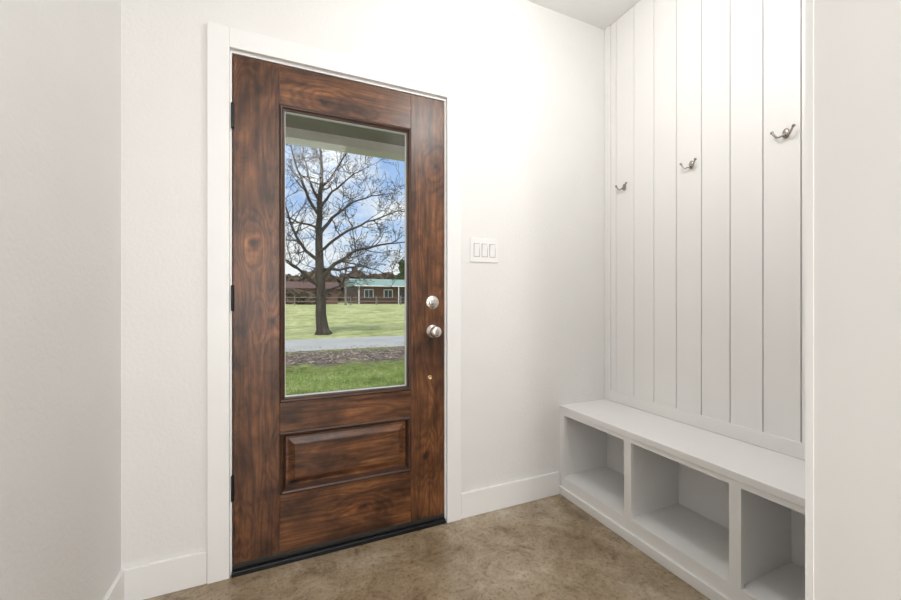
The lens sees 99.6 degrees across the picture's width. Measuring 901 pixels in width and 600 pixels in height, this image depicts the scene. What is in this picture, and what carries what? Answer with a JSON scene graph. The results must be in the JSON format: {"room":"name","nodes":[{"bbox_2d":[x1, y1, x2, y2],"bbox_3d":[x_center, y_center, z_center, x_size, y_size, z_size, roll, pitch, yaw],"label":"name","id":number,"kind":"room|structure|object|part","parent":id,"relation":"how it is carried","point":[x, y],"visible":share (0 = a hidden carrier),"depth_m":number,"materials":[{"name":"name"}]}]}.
{"room":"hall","nodes":[
{"label":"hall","id":0,"kind":"room"},
{"bbox_2d":[0,0,120,599],"bbox_3d":[-0.248,-0.255,-0.984,0.158,3.010,5.095,0,0,-24],"label":"wall","id":1,"kind":"structure","parent":0,"point":[60,60],"depth_m":1.01,"materials":[{"name":"paint"}]},
{"bbox_2d":[103,571,123,599],"bbox_3d":[-0.196,1.038,-0.888,0.014,0.125,4.930,0,0,-24],"label":"baseboard","id":2,"kind":"structure","parent":1,"relation":"attached to","point":[116,591],"depth_m":1.32,"materials":[{"name":"paint"}]},
{"bbox_2d":[121,0,603,575],"bbox_3d":[-0.156,-0.255,1.918,2.650,3.010,0.150,0,0,-24],"label":"wall","id":3,"kind":"structure","parent":0,"point":[530,75],"depth_m":1.92,"materials":[{"name":"paint"}]},
{"bbox_2d":[120,550,206,599],"bbox_3d":[-1.070,1.038,1.429,0.268,0.125,0.014,0,0,-24],"label":"baseboard","id":4,"kind":"structure","parent":3,"relation":"attached to","point":[161,577],"depth_m":1.42,"materials":[{"name":"paint"}]},
{"bbox_2d":[231,102,233,128],"bbox_3d":[-0.875,-0.736,1.532,0.012,0.106,0.041,0,0,-24],"label":"hinge","id":5,"kind":"object","parent":3,"relation":"attached to","point":[232,103],"visible":1,"depth_m":1.51,"materials":[{"name":"black metal"}]},
{"bbox_2d":[231,475,233,501],"bbox_3d":[-0.875,0.752,1.532,0.012,0.106,0.041,0,0,-24],"label":"hinge","id":6,"kind":"object","parent":3,"relation":"attached to","point":[232,476],"visible":1,"depth_m":1.51,"materials":[{"name":"black metal"}]},
{"bbox_2d":[231,285,233,310],"bbox_3d":[-0.875,-0.008,1.532,0.012,0.106,0.041,0,0,-24],"label":"hinge","id":7,"kind":"object","parent":3,"relation":"attached to","point":[232,286],"visible":0.99,"depth_m":1.51,"materials":[{"name":"black metal"}]},
{"bbox_2d":[207,21,460,583],"bbox_3d":[-0.447,0.010,1.699,1.087,2.180,0.018,0,0,-24],"label":"trim","id":8,"kind":"structure","parent":3,"relation":"attached to","point":[220,38],"depth_m":1.50,"materials":[{"name":"paint"}]},
{"bbox_2d":[230,49,445,574],"bbox_3d":[-0.480,0.047,1.772,0.954,2.106,0.158,0,0,-24],"label":"door frame","id":9,"kind":"structure","parent":3,"relation":"attached to","point":[232,52],"depth_m":1.66,"materials":[{"name":"paint"}]},
{"bbox_2d":[233,54,443,563],"bbox_3d":[-0.460,0.038,1.727,0.914,2.044,0.134,0,0,-18],"label":"door","id":10,"kind":"structure","parent":3,"relation":"in","point":[318,456],"depth_m":1.65,"materials":[{"name":"brown wood"}]},
{"bbox_3d":[-0.801,0.038,1.578,0.170,2.044,0.044,0,0,-24],"label":"stile","id":11,"kind":"part","parent":10,"relation":"part of","materials":[{"name":"brown wood"}]},
{"bbox_2d":[233,513,443,569],"bbox_3d":[-0.459,1.068,1.726,0.914,0.020,0.048,0,0,-24],"label":"door sweep","id":12,"kind":"object","parent":10,"relation":"attached to","point":[390,528],"depth_m":1.67,"materials":[{"name":"black rubber"}]},
{"bbox_2d":[285,111,405,396],"bbox_3d":[-0.460,-0.194,1.726,0.535,1.210,0.018,0,0,-24],"label":"spacer","id":13,"kind":"object","parent":10,"relation":"attached to","point":[289,113],"depth_m":1.78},
{"bbox_3d":[-0.461,0.938,1.727,0.573,0.245,0.044,0,0,-24],"label":"bottom rail","id":14,"kind":"part","parent":10,"relation":"part of","materials":[{"name":"brown wood"}]},
{"bbox_3d":[-0.456,-0.194,1.717,0.573,1.248,0.038,0,0,-24],"label":"glass","id":15,"kind":"part","parent":10,"relation":"part of","materials":[{"name":"clear glass"}]},
{"bbox_3d":[-0.461,0.492,1.727,0.573,0.125,0.044,0,0,-24],"label":"middle rail","id":16,"kind":"part","parent":10,"relation":"part of","materials":[{"name":"brown wood"}]},
{"bbox_3d":[-0.455,0.685,1.714,0.529,0.216,0.014,0,0,-24],"label":"raised panel","id":17,"kind":"part","parent":10,"relation":"part of","materials":[{"name":"brown wood"}]},
{"bbox_3d":[-0.461,-0.901,1.727,0.573,0.166,0.044,0,0,-24],"label":"rail","id":18,"kind":"part","parent":10,"relation":"part of","materials":[{"name":"brown wood"}]},
{"bbox_3d":[-0.120,0.038,1.876,0.171,2.044,0.044,0,0,-24],"label":"stile","id":19,"kind":"part","parent":10,"relation":"part of","materials":[{"name":"brown wood"}]},
{"bbox_2d":[426,295,438,308],"bbox_3d":[-0.086,0.012,1.856,0.069,0.069,0.019,0,0,-24],"label":"plate","id":20,"kind":"object","parent":10,"relation":"attached to","point":[430,298],"visible":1,"depth_m":1.85,"materials":[{"name":"silver metal"}]},
{"bbox_3d":[-0.076,0.152,1.834,0.067,0.067,0.068,0,0,-24],"label":"knob","id":21,"kind":"part","parent":10,"relation":"part of","materials":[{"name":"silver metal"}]},
{"bbox_2d":[285,114,404,145],"bbox_3d":[-0.144,-1.460,2.826,14.000,0.080,1.505,0,0,-24],"label":"porch ceiling","id":22,"kind":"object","parent":3,"relation":"attached to","point":[292,121],"visible":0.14,"depth_m":3.19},
{"bbox_2d":[285,127,404,161],"bbox_3d":[-0.475,-1.518,3.585,14.000,0.363,0.150,0,0,-24],"label":"beam","id":23,"kind":"structure","parent":22,"relation":"attached to","point":[293,136],"depth_m":3.34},
{"bbox_2d":[470,238,497,262],"bbox_3d":[0.177,-0.257,1.975,0.166,0.124,0.012,0,0,-24],"label":"switch plate","id":24,"kind":"object","parent":3,"relation":"attached to","point":[481,249],"visible":1,"depth_m":1.97,"materials":[{"name":"plastic"}]},
{"bbox_2d":[461,471,558,518],"bbox_3d":[0.333,1.038,2.042,0.615,0.125,0.014,0,0,-24],"label":"baseboard","id":25,"kind":"structure","parent":3,"relation":"attached to","point":[487,499],"depth_m":2.02,"materials":[{"name":"paint"}]},
{"bbox_2d":[144,494,709,599],"bbox_3d":[0.898,1.175,-0.484,2.642,0.150,5.095,0,0,-24],"label":"floor","id":26,"kind":"structure","parent":0,"point":[548,548],"depth_m":1.55,"materials":[{"name":"concrete"}]},
{"bbox_2d":[231,518,445,577],"bbox_3d":[-0.477,1.089,1.767,0.922,0.021,0.170,0,0,-24],"label":"threshold","id":27,"kind":"object","parent":26,"relation":"on","point":[341,546],"visible":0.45,"depth_m":1.66,"materials":[{"name":"black metal"}]},
{"bbox_2d":[559,399,804,599],"bbox_3d":[1.060,0.850,1.609,0.365,0.500,1.388,0,0,-24],"label":"storage bench","id":28,"kind":"object","parent":26,"relation":"on","point":[725,515],"visible":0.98,"depth_m":1.63,"materials":[{"name":"paint"}]},
{"bbox_3d":[0.898,1.077,1.538,0.012,0.045,1.388,0,0,-24],"label":"shoe moulding","id":29,"kind":"part","parent":28,"relation":"part of","materials":[{"name":"paint"}]},
{"bbox_3d":[1.058,0.614,1.608,0.344,0.028,1.388,0,0,-24],"label":"seat","id":30,"kind":"part","parent":28,"relation":"part of","materials":[{"name":"paint"}]},
{"bbox_2d":[527,0,639,29],"bbox_3d":[0.868,-1.700,-0.415,2.342,0.120,4.945,0,0,-24],"label":"ceiling","id":31,"kind":"structure","parent":0,"point":[602,14],"depth_m":2.14,"materials":[{"name":"paint"}]},
{"bbox_2d":[814,0,900,599],"bbox_3d":[1.871,-0.255,-0.823,1.130,3.010,3.694,0,0,-24],"label":"wall partition","id":32,"kind":"structure","parent":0,"point":[857,43],"depth_m":0.60,"materials":[{"name":"paint"}]},
{"bbox_2d":[805,0,813,599],"bbox_3d":[0.893,-0.270,0.772,0.618,2.740,0.011,0,0,-24],"label":"trim","id":33,"kind":"structure","parent":32,"relation":"attached to","point":[809,4],"depth_m":0.65,"materials":[{"name":"paint"}]},
{"bbox_3d":[1.300,-0.255,1.708,0.150,3.010,1.400,0,0,-24],"label":"wall","id":34,"kind":"structure","parent":0,"visible":0},
{"bbox_2d":[604,0,804,459],"bbox_3d":[1.220,-0.520,1.679,0.020,2.238,1.388,0,0,-24],"label":"shiplap paneling","id":35,"kind":"structure","parent":34,"relation":"attached to","point":[704,264],"depth_m":1.75,"materials":[{"name":"paint"}]},
{"bbox_2d":[615,182,626,190],"bbox_3d":[0.981,-0.646,2.175,0.032,0.039,0.082,0,0,-24],"label":"coat hook","id":36,"kind":"object","parent":35,"relation":"attached to","point":[624,185],"visible":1,"depth_m":2.18,"materials":[{"name":"silver metal"}]},
{"bbox_2d":[679,158,696,168],"bbox_3d":[1.138,-0.646,1.815,0.032,0.039,0.082,0,0,-24],"label":"coat hook","id":37,"kind":"object","parent":35,"relation":"attached to","point":[691,163],"visible":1,"depth_m":1.82,"materials":[{"name":"silver metal"}]},
{"bbox_2d":[770,124,795,138],"bbox_3d":[1.288,-0.646,1.472,0.032,0.039,0.082,0,0,-24],"label":"coat hook","id":38,"kind":"object","parent":35,"relation":"attached to","point":[786,132],"visible":1,"depth_m":1.47,"materials":[{"name":"silver metal"}]},
{"bbox_3d":[1.300,-0.646,1.477,0.007,0.039,0.024,0,0,-24],"label":"plate","id":39,"kind":"part","parent":38,"relation":"part of","materials":[{"name":"silver metal"}]},
{"label":"outside","id":40,"kind":"structure","parent":0,"visible":0},
{"bbox_2d":[285,267,393,300],"bbox_3d":[-16.982,-3.823,96.702,84.286,8.846,21.107,0,0,-24],"label":"trees","id":41,"kind":"object","parent":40,"point":[330,278],"visible":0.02,"depth_m":90.37,"materials":[{"name":"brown plant"}]},
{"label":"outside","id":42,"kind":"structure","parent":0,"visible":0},
{"bbox_2d":[285,323,404,339],"bbox_3d":[25.467,1.250,29.132,370.000,0.001,7.000,0,0,-24],"label":"lawn","id":43,"kind":"structure","parent":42,"point":[385,329],"depth_m":15.12,"materials":[{"name":"green plant"}]},
{"bbox_2d":[285,144,404,334],"bbox_3d":[-3.969,-3.524,13.921,7.265,9.588,6.128,0,0,-24],"label":"bare tree","id":44,"kind":"object","parent":43,"relation":"on","point":[322,328],"visible":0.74,"depth_m":13.80,"materials":[{"name":"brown bark"}]},
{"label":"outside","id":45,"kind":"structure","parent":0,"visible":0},
{"bbox_2d":[285,302,404,305],"bbox_3d":[-22.175,0.600,138.179,370.000,0.001,189.000,0,0,-24],"label":"lawn","id":46,"kind":"structure","parent":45,"point":[339,303],"depth_m":50.80,"materials":[{"name":"green plant"}]},
{"bbox_2d":[285,288,333,304],"bbox_3d":[-20.980,-0.477,48.738,11.734,2.154,3.571,0,0,-24],"label":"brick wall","id":47,"kind":"structure","parent":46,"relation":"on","point":[291,292],"depth_m":48.90,"materials":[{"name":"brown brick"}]},
{"bbox_2d":[285,281,340,303],"bbox_3d":[-25.909,-1.120,57.431,17.300,3.400,7.000,0,0,-24],"label":"brick outbuilding","id":48,"kind":"structure","parent":46,"relation":"on","point":[308,286],"depth_m":57.50,"materials":[{"name":"brown"}]},
{"bbox_2d":[339,259,349,304],"bbox_3d":[-11.534,-2.100,41.886,1.400,5.400,0.260,0,0,-24],"label":"utility pole","id":49,"kind":"object","parent":46,"relation":"on","point":[345,290],"visible":0.46,"depth_m":41.83,"materials":[{"name":"brown wood"}]},
{"bbox_2d":[285,295,404,304],"bbox_3d":[-14.832,0.050,42.693,47.000,1.100,0.120,0,0,-24],"label":"rail fence","id":50,"kind":"object","parent":46,"relation":"on","point":[294,297],"visible":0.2,"depth_m":44.05,"materials":[{"name":"brown wood"}]},
{"bbox_2d":[348,286,404,303],"bbox_3d":[-8.027,-0.770,63.334,16.000,2.700,11.500,0,0,-24],"label":"brick wall","id":51,"kind":"structure","parent":46,"relation":"on","point":[378,291],"depth_m":58.59,"materials":[{"name":"brown brick"}]},
{"bbox_2d":[344,279,404,287],"bbox_3d":[-8.047,-2.770,63.379,17.200,1.300,12.600,0,0,-24],"label":"metal roof","id":52,"kind":"structure","parent":51,"relation":"on","point":[379,282],"depth_m":59.83,"materials":[{"name":"teal metal"}]},
{"bbox_2d":[354,285,404,303],"bbox_3d":[-6.213,-0.790,59.182,17.200,2.740,2.560,0,0,-24],"label":"trim","id":53,"kind":"structure","parent":51,"relation":"attached to","point":[354,285],"depth_m":57.75,"materials":[{"name":"white wood"}]},
{"bbox_2d":[365,290,403,303],"bbox_3d":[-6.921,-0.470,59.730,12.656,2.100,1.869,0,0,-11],"label":"window panes","id":54,"kind":"structure","parent":51,"relation":"in","point":[368,293],"depth_m":59.00,"materials":[{"name":"grey glass"}]},
{"bbox_2d":[393,260,404,279],"bbox_3d":[-6.638,-4.474,84.007,13.734,10.148,10.253,0,0,-24],"label":"evergreen tree","id":55,"kind":"object","parent":46,"relation":"on","point":[402,261],"visible":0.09,"depth_m":79.70,"materials":[{"name":"green plant"}]},
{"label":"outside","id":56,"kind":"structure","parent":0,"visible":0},
{"bbox_2d":[285,305,404,325],"bbox_3d":[19.862,0.925,41.961,370.000,0.650,21.000,0,0,-24],"label":"slope","id":57,"kind":"structure","parent":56,"point":[294,315],"depth_m":26.23,"materials":[{"name":"green plant"}]},
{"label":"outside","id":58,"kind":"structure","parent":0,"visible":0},
{"bbox_2d":[285,367,404,394],"bbox_3d":[16.566,1.250,12.039,180.000,0.001,5.000,0,0,-24],"label":"lawn","id":59,"kind":"structure","parent":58,"point":[399,369],"depth_m":5.92,"materials":[{"name":"green plant"}]},
{"bbox_2d":[285,360,404,394],"bbox_3d":[-1.282,1.225,6.178,4.632,0.050,2.879,0,0,-24],"label":"grass blades","id":60,"kind":"object","parent":59,"relation":"on","point":[379,368],"visible":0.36,"depth_m":6.10,"materials":[{"name":"green plant"}]},
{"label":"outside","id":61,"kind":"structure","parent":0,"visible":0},
{"bbox_2d":[285,335,404,351],"bbox_3d":[13.723,1.250,18.545,180.000,0.001,3.000,0,0,-24],"label":"road","id":62,"kind":"structure","parent":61,"point":[360,342],"depth_m":10.95,"materials":[{"name":"grey asphalt"}]},
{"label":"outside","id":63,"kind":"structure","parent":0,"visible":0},
{"bbox_2d":[285,346,404,374],"bbox_3d":[14.944,1.250,15.750,180.000,0.001,3.100,0,0,-24],"label":"verge","id":64,"kind":"structure","parent":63,"point":[381,357],"depth_m":8.01,"materials":[{"name":"soil"}]},
{"bbox_2d":[285,343,404,364],"bbox_3d":[-2.024,1.220,9.009,6.534,0.026,2.742,0,0,-24],"label":"fallen leaves","id":65,"kind":"object","parent":64,"relation":"on","point":[390,357],"visible":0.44,"depth_m":8.55,"materials":[{"name":"brown plant"}]}
]}

